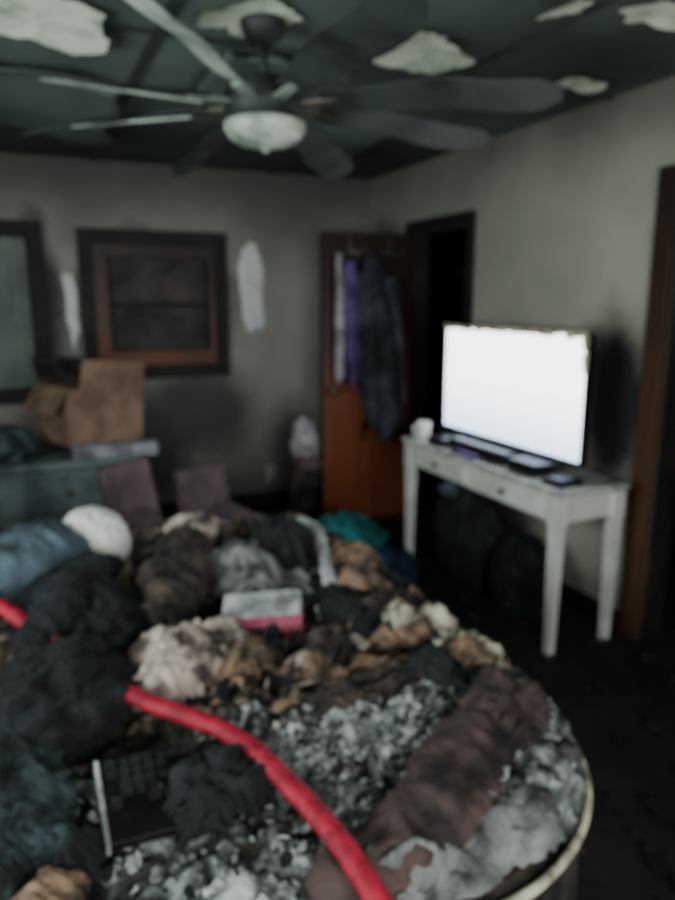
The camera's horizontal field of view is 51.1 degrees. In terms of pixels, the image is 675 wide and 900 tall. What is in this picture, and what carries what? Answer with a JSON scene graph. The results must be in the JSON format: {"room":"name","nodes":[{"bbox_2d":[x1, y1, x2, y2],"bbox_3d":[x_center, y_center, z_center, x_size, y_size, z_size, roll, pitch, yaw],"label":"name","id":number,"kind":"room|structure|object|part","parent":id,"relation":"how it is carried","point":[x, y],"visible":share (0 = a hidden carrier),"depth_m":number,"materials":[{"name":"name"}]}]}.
{"room":"fire-damaged room","nodes":[
{"label":"fire-damaged room","id":0,"kind":"room"},
{"bbox_2d":[0,153,369,502],"bbox_3d":[-1.508,-0.710,4.926,4.020,2.440,0.120,-5,13,-23],"label":"wall","id":1,"kind":"structure","parent":0,"point":[243,420],"depth_m":5.14,"materials":[{"name":"paint"}]},
{"bbox_2d":[0,236,37,389],"bbox_3d":[-2.389,-0.867,4.514,0.810,0.980,0.030,-5,13,-23],"label":"window","id":2,"kind":"structure","parent":1,"relation":"in","point":[0,236],"depth_m":4.64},
{"bbox_2d":[0,237,36,388],"bbox_3d":[-2.373,-0.860,4.478,0.790,0.960,0.016,-5,13,-23],"label":"curtain","id":3,"kind":"object","parent":2,"relation":"hanging from","point":[17,370],"visible":0.97,"depth_m":4.60,"materials":[{"name":"teal fabric"}]},
{"bbox_2d":[0,220,50,404],"bbox_3d":[-2.349,-0.849,4.426,0.990,1.160,0.046,-5,13,-23],"label":"window frame","id":4,"kind":"structure","parent":1,"relation":"attached to","point":[31,230],"depth_m":4.56,"materials":[{"name":"brown wood"}]},
{"bbox_2d":[62,272,78,349],"bbox_3d":[-1.768,-0.918,4.693,0.085,0.524,0.002,-5,13,-23],"label":"paint","id":5,"kind":"object","parent":1,"relation":"attached to","point":[68,282],"visible":1,"depth_m":4.69,"materials":[{"name":"white paint"}]},
{"bbox_2d":[75,228,230,378],"bbox_3d":[-1.246,-0.998,4.890,1.000,1.000,0.046,-5,13,-23],"label":"window frame","id":6,"kind":"structure","parent":1,"relation":"attached to","point":[85,237],"depth_m":4.85,"materials":[{"name":"brown wood"}]},
{"bbox_2d":[91,243,217,365],"bbox_3d":[-1.261,-1.006,4.923,0.820,0.820,0.070,-5,13,-23],"label":"window","id":7,"kind":"structure","parent":1,"relation":"in","point":[100,251],"depth_m":4.86,"materials":[{"name":"brown wood"}]},
{"bbox_2d":[109,303,207,306],"bbox_3d":[-1.247,-1.015,4.945,0.685,0.030,0.040,-5,13,-23],"label":"sash rail","id":8,"kind":"object","parent":7,"relation":"attached to","point":[110,304],"depth_m":4.92,"materials":[{"name":"brown wood"}]},
{"bbox_2d":[106,257,208,351],"bbox_3d":[-1.281,-1.010,4.969,0.800,0.810,0.020,-5,13,-23],"label":"window pane","id":9,"kind":"object","parent":1,"relation":"attached to","point":[130,280],"visible":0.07,"depth_m":4.96,"materials":[{"name":"black glass"}]},
{"bbox_2d":[158,485,320,514],"bbox_3d":[-1.536,0.458,5.086,3.900,0.090,0.015,-5,13,-23],"label":"baseboard","id":10,"kind":"structure","parent":1,"relation":"attached to","point":[167,508],"depth_m":5.46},
{"bbox_2d":[238,240,264,332],"bbox_3d":[-0.628,-1.186,5.148,0.195,0.670,0.002,-5,13,-23],"label":"paint patch","id":11,"kind":"object","parent":1,"relation":"attached to","point":[250,270],"depth_m":5.15,"materials":[{"name":"paint"}]},
{"bbox_2d":[267,466,275,480],"bbox_3d":[-0.516,0.183,5.488,0.070,0.120,0.011,-5,13,-23],"label":"wall outlet","id":12,"kind":"object","parent":1,"relation":"attached to","point":[271,476],"visible":1,"depth_m":5.48,"materials":[{"name":"black plastic"}]},
{"bbox_2d":[0,0,674,179],"bbox_3d":[0.293,-1.399,2.059,5.420,0.100,6.440,-5,13,-23],"label":"ceiling","id":13,"kind":"structure","parent":0,"point":[599,47],"depth_m":2.73,"materials":[{"name":"paint"}]},
{"bbox_2d":[0,50,389,158],"bbox_3d":[-0.649,-1.522,3.195,2.068,0.103,1.498,-5,13,-23],"label":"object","id":14,"kind":"structure","parent":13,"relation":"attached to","point":[26,104],"depth_m":3.05,"materials":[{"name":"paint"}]},
{"bbox_2d":[0,0,563,178],"bbox_3d":[-0.238,-1.192,2.311,1.875,0.410,1.879,-5,13,-23],"label":"ceiling fan","id":15,"kind":"object","parent":13,"relation":"hanging from","point":[265,109],"depth_m":2.20,"materials":[{"name":"grey metal"}]},
{"bbox_2d":[0,0,674,108],"bbox_3d":[-0.163,-1.339,2.205,2.971,0.050,1.273,-6,14,-28],"label":"peeling ceiling patches","id":16,"kind":"object","parent":13,"relation":"attached to","point":[72,27],"visible":0.82,"depth_m":2.29},
{"bbox_2d":[90,0,618,173],"bbox_3d":[-0.293,-1.292,1.819,3.900,0.010,6.200,-5,13,-23],"label":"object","id":17,"kind":"structure","parent":13,"relation":"attached to","point":[158,32],"depth_m":2.55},
{"bbox_2d":[161,481,674,899],"bbox_3d":[0.293,1.086,2.587,5.420,0.100,6.440,-5,13,-23],"label":"floor","id":18,"kind":"structure","parent":0,"point":[613,865],"depth_m":2.77,"materials":[{"name":"black"}]},
{"bbox_2d":[0,441,138,533],"bbox_3d":[-1.719,0.416,3.596,1.340,0.790,0.641,-5,13,-23],"label":"dresser","id":19,"kind":"object","parent":18,"relation":"on","point":[53,484],"visible":0.16,"depth_m":3.39,"materials":[{"name":"paint"}]},
{"bbox_2d":[0,425,43,463],"bbox_3d":[-1.627,-0.036,3.441,0.355,0.168,0.305,-5,13,-23],"label":"folded towel","id":20,"kind":"object","parent":19,"relation":"on","point":[17,443],"visible":1,"depth_m":3.38,"materials":[{"name":"teal fabric"}]},
{"bbox_3d":[-1.309,0.416,3.468,0.610,0.205,0.020,-5,13,-23],"label":"drawer","id":21,"kind":"part","parent":19,"relation":"part of","materials":[{"name":"paint"}]},
{"bbox_3d":[-1.309,0.200,3.422,0.610,0.205,0.020,-5,13,-23],"label":"drawer","id":22,"kind":"part","parent":19,"relation":"part of","materials":[{"name":"paint"}]},
{"bbox_3d":[-1.294,0.207,3.402,0.032,0.031,0.031,-5,13,-23],"label":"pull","id":23,"kind":"part","parent":19,"relation":"part of","materials":[{"name":"metal"}]},
{"bbox_2d":[22,356,144,446],"bbox_3d":[-1.346,-0.262,3.705,0.446,0.458,0.512,11,16,41],"label":"cardboard box","id":24,"kind":"object","parent":19,"relation":"on","point":[74,400],"visible":0.94,"depth_m":3.60,"materials":[{"name":"brown cardboard"}]},
{"bbox_2d":[71,440,158,458],"bbox_3d":[-1.113,-0.006,3.544,0.413,0.054,0.178,-4,13,-19],"label":"magazine stack","id":25,"kind":"object","parent":19,"relation":"on","point":[139,447],"visible":0.98,"depth_m":3.50,"materials":[{"name":"paper"}]},
{"bbox_2d":[96,457,257,531],"bbox_3d":[-0.748,0.444,3.470,0.677,0.788,0.527,-8,15,-35],"label":"armchair","id":26,"kind":"object","parent":18,"relation":"on","point":[127,489],"visible":0.27,"depth_m":3.49,"materials":[{"name":"fabric"}]},
{"bbox_3d":[-0.859,0.527,3.339,0.080,0.440,0.420,-8,15,-35],"label":"arm","id":27,"kind":"part","parent":26,"relation":"part of","materials":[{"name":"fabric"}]},
{"bbox_3d":[-0.489,0.492,3.603,0.070,0.400,0.420,-8,15,-35],"label":"arm","id":28,"kind":"part","parent":26,"relation":"part of","materials":[{"name":"fabric"}]},
{"bbox_2d":[287,416,321,519],"bbox_3d":[-0.229,0.131,4.925,0.232,0.757,0.223,-5,13,-23],"label":"laundry bag","id":29,"kind":"object","parent":18,"relation":"on","point":[304,462],"visible":0.91,"depth_m":4.87,"materials":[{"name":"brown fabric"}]},
{"bbox_2d":[317,509,388,548],"bbox_3d":[0.045,0.522,4.249,0.525,0.280,0.532,1,12,5],"label":"sweater","id":30,"kind":"object","parent":18,"relation":"on","point":[359,527],"visible":0.38,"depth_m":4.17,"materials":[{"name":"fabric"}]},
{"bbox_2d":[373,545,423,584],"bbox_3d":[0.269,0.641,3.999,0.409,0.182,0.425,4,13,17],"label":"jeans","id":31,"kind":"object","parent":18,"relation":"on","point":[400,561],"visible":0.38,"depth_m":3.91,"materials":[{"name":"fabric"}]},
{"bbox_2d":[435,479,503,589],"bbox_3d":[0.754,0.433,3.976,0.308,0.589,0.596,-5,13,-23],"label":"duffel bag","id":32,"kind":"object","parent":18,"relation":"on","point":[469,524],"visible":0.73,"depth_m":3.84,"materials":[{"name":"fabric"}]},
{"bbox_2d":[438,480,456,496],"bbox_3d":[0.645,0.209,3.992,0.149,0.080,0.148,4,13,18],"label":"cloth","id":33,"kind":"object","parent":32,"relation":"on","point":[448,488],"visible":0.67,"depth_m":3.95,"materials":[{"name":"blue fabric"}]},
{"bbox_2d":[402,432,630,654],"bbox_3d":[0.828,0.406,3.716,0.420,0.760,1.360,-5,13,-23],"label":"console table","id":34,"kind":"object","parent":18,"relation":"on","point":[599,495],"visible":0.93,"depth_m":3.19,"materials":[{"name":"white paint"}]},
{"bbox_3d":[0.435,0.310,4.228,0.060,0.735,0.060,-5,13,-23],"label":"leg","id":35,"kind":"part","parent":34,"relation":"part of","materials":[{"name":"white paint"}]},
{"bbox_2d":[413,420,431,439],"bbox_3d":[0.491,-0.116,4.103,0.110,0.100,0.082,1,12,5],"label":"mug","id":36,"kind":"object","parent":34,"relation":"on","point":[423,433],"visible":0.96,"depth_m":4.07,"materials":[{"name":"white ceramic"}]},
{"bbox_3d":[0.454,-0.116,4.079,0.045,0.071,0.012,-5,13,-23],"label":"handle","id":37,"kind":"part","parent":36,"relation":"part of","materials":[{"name":"white ceramic"}]},
{"bbox_2d":[428,422,451,446],"bbox_3d":[0.591,-0.090,3.934,0.120,0.120,0.140,-5,13,-23],"label":"router","id":38,"kind":"object","parent":34,"relation":"on","point":[441,440],"visible":0.89,"depth_m":3.91,"materials":[{"name":"black plastic"}]},
{"bbox_3d":[0.551,0.079,3.851,0.018,0.095,0.520,-5,13,-23],"label":"drawer","id":39,"kind":"part","parent":34,"relation":"part of","materials":[{"name":"white paint"}]},
{"bbox_2d":[452,448,479,459],"bbox_3d":[0.660,0.020,3.642,0.040,0.024,0.200,-5,13,-23],"label":"remote control","id":40,"kind":"object","parent":34,"relation":"on","point":[458,451],"visible":1,"depth_m":3.62,"materials":[{"name":"purple plastic"}]},
{"bbox_2d":[450,436,514,466],"bbox_3d":[0.736,0.003,3.628,0.070,0.065,0.480,-5,13,-23],"label":"soundbar","id":41,"kind":"object","parent":34,"relation":"on","point":[498,456],"visible":0.83,"depth_m":3.56,"materials":[{"name":"black plastic"}]},
{"bbox_3d":[0.790,0.192,3.318,0.018,0.095,0.510,-5,13,-23],"label":"drawer","id":42,"kind":"part","parent":34,"relation":"part of","materials":[{"name":"white paint"}]},
{"bbox_2d":[442,324,595,468],"bbox_3d":[0.857,-0.292,3.588,0.230,0.659,1.141,-5,13,-23],"label":"television","id":43,"kind":"object","parent":34,"relation":"on","point":[526,389],"visible":0.87,"depth_m":3.45,"materials":[{"name":"black plastic"}]},
{"bbox_2d":[507,455,553,477],"bbox_3d":[0.898,0.077,3.292,0.110,0.060,0.200,-5,13,-23],"label":"game console","id":44,"kind":"object","parent":34,"relation":"on","point":[529,466],"visible":0.97,"depth_m":3.24,"materials":[{"name":"black plastic"}]},
{"bbox_3d":[0.946,0.552,3.091,0.060,0.735,0.060,-5,13,-23],"label":"leg","id":45,"kind":"part","parent":34,"relation":"part of","materials":[{"name":"white paint"}]},
{"bbox_2d":[541,474,582,487],"bbox_3d":[0.986,0.134,3.098,0.130,0.030,0.120,-5,13,-23],"label":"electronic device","id":46,"kind":"object","parent":34,"relation":"on","point":[559,481],"visible":1,"depth_m":3.06,"materials":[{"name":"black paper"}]},
{"bbox_3d":[1.239,0.525,3.216,0.060,0.735,0.060,-5,13,-23],"label":"leg","id":47,"kind":"part","parent":34,"relation":"part of","materials":[{"name":"white paint"}]},
{"bbox_2d":[488,532,546,619],"bbox_3d":[0.928,0.613,3.593,0.266,0.393,0.434,-5,13,-23],"label":"trash bag","id":48,"kind":"object","parent":18,"relation":"on","point":[517,573],"visible":0.89,"depth_m":3.48,"materials":[{"name":"plastic"}]},
{"bbox_2d":[463,738,591,899],"bbox_3d":[-0.700,0.612,1.835,2.129,1.140,2.070,-5,13,-23],"label":"bed","id":49,"kind":"object","parent":18,"relation":"on","point":[554,877],"visible":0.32,"depth_m":1.25,"materials":[{"name":"brown fabric"}]},
{"bbox_2d":[0,514,584,899],"bbox_3d":[-0.669,0.581,1.892,2.055,0.223,2.019,-5,13,-23],"label":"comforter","id":50,"kind":"object","parent":49,"relation":"on","point":[145,731],"visible":0.14,"depth_m":1.35,"materials":[{"name":"fabric"}]},
{"bbox_2d":[0,730,79,809],"bbox_3d":[-0.658,0.611,1.299,0.344,0.142,0.471,-5,13,-23],"label":"sweater","id":51,"kind":"object","parent":50,"relation":"on","point":[43,776],"visible":0.56,"depth_m":1.26,"materials":[{"name":"fabric"}]},
{"bbox_2d":[0,518,93,616],"bbox_3d":[-1.020,0.373,2.063,0.307,0.259,0.710,7,14,30],"label":"pillow","id":52,"kind":"object","parent":50,"relation":"on","point":[29,551],"visible":0.6,"depth_m":2.07,"materials":[{"name":"blue fabric"}]},
{"bbox_2d":[5,865,101,899],"bbox_3d":[-0.408,0.678,1.029,0.193,0.115,0.183,0,12,1],"label":"tan pillowcase","id":53,"kind":"object","parent":50,"relation":"on","point":[49,882],"visible":0.99,"depth_m":1.05,"materials":[{"name":"tan cloth"}]},
{"bbox_2d":[0,794,112,899],"bbox_3d":[-0.529,0.639,1.119,0.264,0.114,0.274,8,14,34],"label":"clothing","id":54,"kind":"object","parent":50,"relation":"on","point":[34,836],"visible":0.83,"depth_m":1.12,"materials":[{"name":"teal fabric"}]},
{"bbox_2d":[0,632,143,768],"bbox_3d":[-0.623,0.533,1.555,0.412,0.177,0.403,11,16,41],"label":"clothing","id":55,"kind":"object","parent":50,"relation":"on","point":[68,692],"visible":0.88,"depth_m":1.47,"materials":[{"name":"fabric"}]},
{"bbox_2d":[133,645,223,711],"bbox_3d":[-0.383,0.523,1.646,0.299,0.122,0.167,-5,13,-23],"label":"sheet","id":56,"kind":"object","parent":55,"relation":"on","point":[175,674],"visible":0.8,"depth_m":1.62,"materials":[{"name":"fabric"}]},
{"bbox_2d":[3,552,151,656],"bbox_3d":[-0.724,0.421,1.965,0.388,0.204,0.584,-5,13,-23],"label":"jacket","id":57,"kind":"object","parent":50,"relation":"on","point":[85,594],"visible":0.84,"depth_m":1.83,"materials":[{"name":"fabric"}]},
{"bbox_2d":[62,506,130,559],"bbox_3d":[-0.835,0.306,2.397,0.257,0.224,0.255,-5,13,-23],"label":"cushion","id":58,"kind":"object","parent":50,"relation":"on","point":[106,532],"visible":0.48,"depth_m":2.33,"materials":[{"name":"white fabric"}]},
{"bbox_2d":[135,525,212,631],"bbox_3d":[-0.499,0.386,2.186,0.232,0.192,0.622,0,12,0],"label":"clothing","id":59,"kind":"object","parent":50,"relation":"on","point":[173,584],"visible":0.87,"depth_m":2.08,"materials":[{"name":"fabric"}]},
{"bbox_2d":[163,512,219,538],"bbox_3d":[-0.515,0.263,2.479,0.195,0.094,0.134,-5,13,-23],"label":"bundle","id":60,"kind":"object","parent":59,"relation":"on","point":[207,523],"visible":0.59,"depth_m":2.45,"materials":[{"name":"fabric"}]},
{"bbox_2d":[94,738,278,855],"bbox_3d":[-0.282,0.614,1.301,0.298,0.049,0.215,-5,13,-23],"label":"laptop","id":61,"kind":"object","parent":50,"relation":"on","point":[132,800],"visible":0.65,"depth_m":1.26,"materials":[{"name":"black plastic"},{"name":"grey metal"}]},
{"bbox_2d":[122,616,252,669],"bbox_3d":[-0.379,0.490,1.750,0.230,0.146,0.400,11,16,43],"label":"blanket","id":62,"kind":"object","parent":50,"relation":"on","point":[215,632],"visible":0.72,"depth_m":1.72,"materials":[{"name":"fabric"}]},
{"bbox_2d":[221,589,302,637],"bbox_3d":[-0.209,0.461,1.970,0.229,0.095,0.161,0,12,-2],"label":"gift box","id":63,"kind":"object","parent":62,"relation":"on","point":[283,607],"visible":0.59,"depth_m":1.95,"materials":[{"name":"cardboard"},{"name":"paper"}]},
{"bbox_3d":[-0.210,0.449,1.967,0.220,0.025,0.150,-4,24,-1],"label":"box lid","id":64,"kind":"part","parent":63,"relation":"part of","materials":[{"name":"cardboard"}]},
{"bbox_2d":[0,598,392,899],"bbox_3d":[0.172,0.922,1.095,3.784,0.811,0.404,7,14,29],"label":"fire hose","id":65,"kind":"object","parent":50,"relation":"on","point":[355,864],"visible":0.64,"depth_m":1.25,"materials":[{"name":"red rubber"}]},
{"bbox_2d":[163,742,276,852],"bbox_3d":[-0.193,0.603,1.271,0.241,0.110,0.185,-5,13,-23],"label":"rag","id":66,"kind":"object","parent":50,"relation":"on","point":[205,797],"visible":0.89,"depth_m":1.24,"materials":[{"name":"black fabric"}]},
{"bbox_2d":[206,539,313,599],"bbox_3d":[-0.298,0.370,2.259,0.302,0.134,0.475,-10,16,-40],"label":"shirt","id":67,"kind":"object","parent":50,"relation":"on","point":[238,567],"visible":0.77,"depth_m":2.18,"materials":[{"name":"fabric"}]},
{"bbox_2d":[247,513,317,574],"bbox_3d":[-0.185,0.305,2.396,0.213,0.168,0.365,-5,13,-23],"label":"black undershirt","id":68,"kind":"object","parent":67,"relation":"on","point":[287,540],"visible":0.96,"depth_m":2.33,"materials":[{"name":"fabric"}]},
{"bbox_2d":[0,511,575,899],"bbox_3d":[-0.329,0.482,1.970,1.269,0.162,1.957,-5,13,-23],"label":"debris","id":69,"kind":"object","parent":50,"relation":"on","point":[277,696],"visible":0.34,"depth_m":1.48,"materials":[{"name":"grey"}]},
{"bbox_2d":[295,515,337,586],"bbox_3d":[-0.082,0.317,2.505,0.065,0.095,0.671,-2,12,-11],"label":"belt","id":70,"kind":"object","parent":50,"relation":"on","point":[327,572],"visible":0.95,"depth_m":2.34,"materials":[{"name":"fabric"}]},
{"bbox_2d":[303,582,367,627],"bbox_3d":[0.007,0.454,2.065,0.193,0.086,0.345,-5,13,-23],"label":"socks","id":71,"kind":"object","parent":50,"relation":"on","point":[336,603],"visible":0.66,"depth_m":2.02,"materials":[{"name":"fabric"}]},
{"bbox_2d":[313,538,388,571],"bbox_3d":[0.062,0.384,2.390,0.170,0.140,0.382,-10,15,-38],"label":"cardboard sheet","id":72,"kind":"object","parent":50,"relation":"on","point":[355,552],"visible":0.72,"depth_m":2.37,"materials":[{"name":"brown cardboard"}]},
{"bbox_2d":[206,563,502,714],"bbox_3d":[0.113,0.476,1.893,0.655,0.158,0.857,5,13,21],"label":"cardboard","id":73,"kind":"object","parent":50,"relation":"on","point":[383,677],"visible":0.96,"depth_m":1.69,"materials":[{"name":"brown cardboard"}]},
{"bbox_2d":[379,786,565,899],"bbox_3d":[0.248,0.671,1.205,0.400,0.085,0.106,-7,14,-30],"label":"crumpled cloth","id":74,"kind":"object","parent":50,"relation":"on","point":[520,828],"visible":0.96,"depth_m":1.20,"materials":[{"name":"fabric"}]},
{"bbox_2d":[452,664,550,747],"bbox_3d":[0.366,0.531,1.533,0.253,0.097,0.244,-5,13,-23],"label":"crumpled cloth","id":75,"kind":"object","parent":50,"relation":"on","point":[491,691],"depth_m":1.49,"materials":[{"name":"brown fabric"}]},
{"bbox_2d":[301,708,519,899],"bbox_3d":[0.210,0.644,1.335,0.212,0.182,0.702,9,15,36],"label":"blanket","id":76,"kind":"object","parent":49,"relation":"on","point":[443,796],"visible":0.66,"depth_m":1.23,"materials":[{"name":"brown fabric"}]},
{"bbox_3d":[-0.667,0.726,1.874,2.020,0.260,2.030,-5,13,-23],"label":"mattress","id":77,"kind":"part","parent":49,"relation":"part of","materials":[{"name":"white fabric"}]},
{"bbox_2d":[381,524,674,885],"bbox_3d":[0.857,0.954,2.871,1.310,0.036,4.324,-5,13,-23],"label":"debris","id":78,"kind":"object","parent":18,"relation":"on","point":[658,863],"visible":0.38,"depth_m":2.83,"materials":[{"name":"black fabric"}]},
{"bbox_2d":[370,76,674,633],"bbox_3d":[1.548,-0.271,2.862,0.120,2.440,6.200,-5,13,-23],"label":"wall","id":79,"kind":"structure","parent":0,"point":[565,204],"depth_m":3.47,"materials":[{"name":"paint"}]},
{"bbox_2d":[320,231,411,516],"bbox_3d":[0.208,-0.471,4.867,0.662,1.973,0.105,-5,13,-23],"label":"door","id":80,"kind":"structure","parent":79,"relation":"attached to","point":[367,477],"depth_m":4.89,"materials":[{"name":"brown wood"}]},
{"bbox_3d":[-0.105,-0.450,4.769,0.007,1.973,0.037,-5,13,-23],"label":"leaf edge","id":81,"kind":"part","parent":80,"relation":"part of","materials":[{"name":"brown wood"}]},
{"bbox_3d":[-0.031,-0.398,4.756,0.060,0.060,0.070,-5,13,-23],"label":"knob","id":82,"kind":"part","parent":80,"relation":"part of","materials":[{"name":"gold metal"}]},
{"bbox_2d":[332,231,405,256],"bbox_3d":[0.216,-1.369,4.688,0.540,0.156,0.105,-5,13,-23],"label":"hook rack","id":83,"kind":"object","parent":80,"relation":"attached to","point":[350,251],"visible":0.95,"depth_m":4.68,"materials":[{"name":"metal"}]},
{"bbox_2d":[335,252,343,385],"bbox_3d":[0.019,-0.855,4.652,0.065,0.862,0.080,-11,16,-41],"label":"scarf","id":84,"kind":"object","parent":83,"relation":"hanging from","point":[339,308],"visible":1,"depth_m":4.63,"materials":[{"name":"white fabric"}]},
{"bbox_2d":[344,261,357,392],"bbox_3d":[0.086,-0.810,4.688,0.100,0.866,0.119,10,15,38],"label":"shirt","id":85,"kind":"object","parent":83,"relation":"hanging from","point":[350,316],"visible":0.92,"depth_m":4.64,"materials":[{"name":"fabric"}]},
{"bbox_2d":[355,251,406,443],"bbox_3d":[0.296,-0.676,4.780,0.398,1.284,0.174,-5,13,-23],"label":"jacket","id":86,"kind":"object","parent":83,"relation":"hanging from","point":[381,354],"visible":0.98,"depth_m":4.73,"materials":[{"name":"grey fabric"}]},
{"bbox_2d":[405,210,476,511],"bbox_3d":[0.699,-0.485,4.758,0.148,2.070,0.820,-5,13,-23],"label":"door frame","id":87,"kind":"structure","parent":79,"relation":"attached to","point":[421,240],"depth_m":4.91,"materials":[{"name":"brown wood"}]},
{"bbox_2d":[559,581,619,629],"bbox_3d":[1.489,0.885,3.073,0.015,0.090,6.185,-5,13,-23],"label":"baseboard","id":88,"kind":"structure","parent":79,"relation":"attached to","point":[575,597],"depth_m":3.58,"materials":[{"name":"black wood"}]},
{"bbox_2d":[618,164,674,641],"bbox_3d":[1.619,-0.058,2.699,0.153,2.090,1.070,-5,13,-23],"label":"door frame","id":89,"kind":"structure","parent":79,"relation":"attached to","point":[663,249],"depth_m":3.12,"materials":[{"name":"brown wood"}]},
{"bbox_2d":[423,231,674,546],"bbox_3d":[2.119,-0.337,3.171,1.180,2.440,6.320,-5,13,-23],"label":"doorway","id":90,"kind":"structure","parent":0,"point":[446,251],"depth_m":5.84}
]}

